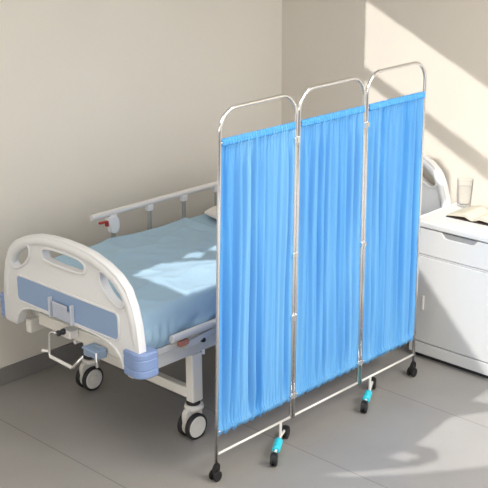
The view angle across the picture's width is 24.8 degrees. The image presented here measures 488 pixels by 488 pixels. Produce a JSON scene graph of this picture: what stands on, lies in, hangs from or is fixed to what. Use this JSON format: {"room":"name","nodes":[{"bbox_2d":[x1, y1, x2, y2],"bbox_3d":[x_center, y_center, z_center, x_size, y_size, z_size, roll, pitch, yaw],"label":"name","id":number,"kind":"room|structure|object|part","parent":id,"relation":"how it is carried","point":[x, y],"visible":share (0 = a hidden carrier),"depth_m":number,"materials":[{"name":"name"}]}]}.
{"room":"hospital room","nodes":[
{"label":"hospital room","id":0,"kind":"room"},
{"bbox_2d":[0,0,281,367],"bbox_3d":[-2.878,-0.125,3.958,0.100,2.900,9.100,16,25,41],"label":"wall","id":1,"kind":"structure","parent":0,"point":[105,105],"depth_m":6.08,"materials":[{"name":"paint"}]},
{"bbox_2d":[0,342,83,385],"bbox_3d":[-2.867,1.232,4.322,0.012,0.095,8.988,16,25,41],"label":"baseboard","id":2,"kind":"structure","parent":1,"relation":"attached to","point":[34,364],"depth_m":6.04,"materials":[{"name":"grey"}]},
{"bbox_2d":[0,342,487,487],"bbox_3d":[-0.341,2.019,2.116,7.100,0.050,9.100,16,25,41],"label":"floor","id":3,"kind":"structure","parent":0,"point":[428,429],"depth_m":5.35,"materials":[{"name":"grey tile"}]},
{"bbox_2d":[0,154,450,439],"bbox_3d":[-0.043,0.159,5.921,1.122,1.090,2.408,16,25,41],"label":"hospital bed","id":4,"kind":"object","parent":3,"relation":"on","point":[80,305],"visible":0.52,"depth_m":5.15,"materials":[{"name":"white plastic"}]},
{"bbox_3d":[-0.818,0.490,5.104,0.253,0.147,0.027,16,25,41],"label":"crank handle","id":5,"kind":"part","parent":4,"relation":"part of","materials":[{"name":"silver metal"}]},
{"bbox_3d":[-0.818,0.285,5.103,0.744,0.122,0.008,16,25,41],"label":"blue panel","id":6,"kind":"part","parent":4,"relation":"part of","materials":[{"name":"blue plastic"}]},
{"bbox_3d":[-0.806,0.229,5.099,1.010,0.517,0.052,16,25,41],"label":"footboard","id":7,"kind":"part","parent":4,"relation":"part of","materials":[{"name":"white plastic"}]},
{"bbox_3d":[-0.699,0.480,5.016,0.090,0.015,0.013,16,25,41],"label":"crank handle","id":8,"kind":"part","parent":4,"relation":"part of","materials":[{"name":"blue metal"}]},
{"bbox_3d":[-0.662,0.523,4.989,0.012,0.070,0.021,-2,18,-5],"label":"crank arm","id":9,"kind":"part","parent":4,"relation":"part of","materials":[{"name":"silver metal"}]},
{"bbox_3d":[-0.729,-0.102,5.772,0.020,0.032,0.055,16,25,41],"label":"release lever","id":10,"kind":"part","parent":4,"relation":"part of","materials":[{"name":"red plastic"}]},
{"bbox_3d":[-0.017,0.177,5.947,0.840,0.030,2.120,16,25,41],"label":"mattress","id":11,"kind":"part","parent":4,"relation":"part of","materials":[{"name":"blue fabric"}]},
{"bbox_2d":[54,214,216,348],"bbox_3d":[-0.030,0.047,5.894,0.888,0.246,2.080,16,25,41],"label":"mattress","id":12,"kind":"object","parent":4,"relation":"on","point":[170,269],"visible":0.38,"depth_m":5.39,"materials":[{"name":"blue fabric"}]},
{"bbox_2d":[202,205,216,218],"bbox_3d":[0.146,-0.172,6.117,0.559,0.100,0.560,16,25,41],"label":"pillow","id":13,"kind":"object","parent":12,"relation":"on","point":[212,212],"visible":0.02,"depth_m":6.07,"materials":[{"name":"white fabric"}]},
{"bbox_3d":[-0.510,-0.031,6.045,0.014,0.380,0.022,16,25,41],"label":"rail post","id":14,"kind":"part","parent":4,"relation":"part of","materials":[{"name":"grey metal"}]},
{"bbox_3d":[-0.273,-0.304,6.218,0.026,0.034,1.480,16,25,41],"label":"rail","id":15,"kind":"part","parent":4,"relation":"part of","materials":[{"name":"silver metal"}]},
{"bbox_3d":[-0.278,0.450,5.077,0.023,0.026,0.055,16,25,41],"label":"rail lever","id":16,"kind":"part","parent":4,"relation":"part of","materials":[{"name":"brown plastic"}]},
{"bbox_3d":[-0.334,-0.090,6.220,0.014,0.380,0.022,16,25,41],"label":"rail post","id":17,"kind":"part","parent":4,"relation":"part of","materials":[{"name":"grey metal"}]},
{"bbox_3d":[0.222,0.248,5.561,0.030,0.038,1.590,16,25,41],"label":"rail","id":18,"kind":"part","parent":4,"relation":"part of","materials":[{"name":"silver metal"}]},
{"bbox_3d":[-0.236,0.627,5.260,0.050,0.249,0.068,16,25,41],"label":"leg","id":19,"kind":"part","parent":4,"relation":"part of","materials":[{"name":"white metal"}]},
{"bbox_3d":[-0.171,0.416,5.196,0.012,0.060,0.289,16,25,41],"label":"rail post","id":20,"kind":"part","parent":4,"relation":"part of","materials":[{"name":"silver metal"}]},
{"bbox_3d":[-0.157,-0.149,6.394,0.014,0.380,0.022,16,25,41],"label":"rail post","id":21,"kind":"part","parent":4,"relation":"part of","materials":[{"name":"grey metal"}]},
{"bbox_3d":[0.798,-0.352,6.595,1.010,0.554,0.052,16,25,41],"label":"headboard","id":22,"kind":"part","parent":4,"relation":"part of","materials":[{"name":"white plastic"}]},
{"bbox_2d":[209,61,426,481],"bbox_3d":[0.397,0.080,5.184,0.185,1.698,1.537,15,24,38],"label":"folding screen","id":23,"kind":"object","parent":3,"relation":"on","point":[319,218],"visible":1,"depth_m":5.12,"materials":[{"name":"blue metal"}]},
{"bbox_3d":[0.049,0.875,5.090,0.012,0.011,0.494,16,25,41],"label":"rail","id":24,"kind":"part","parent":23,"relation":"part of","materials":[{"name":"white metal"}]},
{"bbox_3d":[0.051,0.168,4.864,0.016,1.616,0.535,16,25,41],"label":"panel frame","id":25,"kind":"part","parent":23,"relation":"part of","materials":[{"name":"silver metal"}]},
{"bbox_2d":[219,122,294,435],"bbox_3d":[0.054,0.161,4.862,0.047,1.341,0.498,16,25,41],"label":"curtain","id":26,"kind":"object","parent":23,"relation":"hanging from","point":[257,168],"depth_m":4.85,"materials":[{"name":"blue fabric"}]},
{"bbox_3d":[0.171,0.873,5.223,0.013,0.080,0.014,16,25,41],"label":"foot stem","id":27,"kind":"part","parent":23,"relation":"part of","materials":[{"name":"white metal"}]},
{"bbox_3d":[0.404,0.757,5.442,0.012,0.011,0.493,16,25,41],"label":"rail","id":28,"kind":"part","parent":23,"relation":"part of","materials":[{"name":"white metal"}]},
{"bbox_3d":[0.399,0.019,5.198,0.016,1.574,0.510,16,25,41],"label":"panel frame","id":29,"kind":"part","parent":23,"relation":"part of","materials":[{"name":"silver metal"}]},
{"bbox_2d":[295,105,362,397],"bbox_3d":[0.400,0.044,5.206,0.044,1.340,0.476,16,25,41],"label":"curtain","id":30,"kind":"object","parent":23,"relation":"hanging from","point":[328,147],"depth_m":5.19,"materials":[{"name":"blue fabric"}]},
{"bbox_3d":[0.747,0.642,5.781,0.012,0.011,0.458,16,25,41],"label":"rail","id":31,"kind":"part","parent":23,"relation":"part of","materials":[{"name":"white metal"}]},
{"bbox_3d":[0.739,-0.074,5.540,0.016,1.641,0.485,16,25,41],"label":"panel frame","id":32,"kind":"part","parent":23,"relation":"part of","materials":[{"name":"silver metal"}]},
{"bbox_2d":[362,91,423,364],"bbox_3d":[0.736,-0.070,5.544,0.041,1.340,0.453,16,25,41],"label":"curtain","id":33,"kind":"object","parent":23,"relation":"hanging from","point":[394,130],"depth_m":5.53,"materials":[{"name":"blue fabric"}]},
{"bbox_2d":[409,202,487,378],"bbox_3d":[1.302,0.264,6.035,0.675,0.802,0.423,16,25,41],"label":"base cabinet","id":34,"kind":"object","parent":3,"relation":"on","point":[452,299],"visible":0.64,"depth_m":5.93,"materials":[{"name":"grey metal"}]},
{"bbox_3d":[1.167,0.629,6.006,0.667,0.068,0.012,16,25,41],"label":"panel","id":35,"kind":"part","parent":34,"relation":"part of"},
{"bbox_3d":[1.165,0.356,5.915,0.667,0.493,0.014,16,25,41],"label":"door","id":36,"kind":"part","parent":34,"relation":"part of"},
{"bbox_3d":[1.164,0.116,5.836,0.667,0.008,0.012,16,25,41],"label":"rail","id":37,"kind":"part","parent":34,"relation":"part of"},
{"bbox_3d":[1.163,0.041,5.811,0.667,0.144,0.014,16,25,41],"label":"drawer","id":38,"kind":"part","parent":34,"relation":"part of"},
{"bbox_2d":[446,206,487,225],"bbox_3d":[1.281,-0.158,5.994,0.314,0.037,0.210,15,24,39],"label":"open book","id":39,"kind":"object","parent":34,"relation":"on","point":[474,214],"visible":1,"depth_m":5.98,"materials":[{"name":"paper"}]},
{"bbox_2d":[282,0,487,208],"bbox_3d":[2.798,-0.410,4.699,7.000,2.900,0.100,16,25,41],"label":"wall","id":40,"kind":"structure","parent":0,"point":[323,41],"depth_m":6.30,"materials":[{"name":"paint"}]}
]}

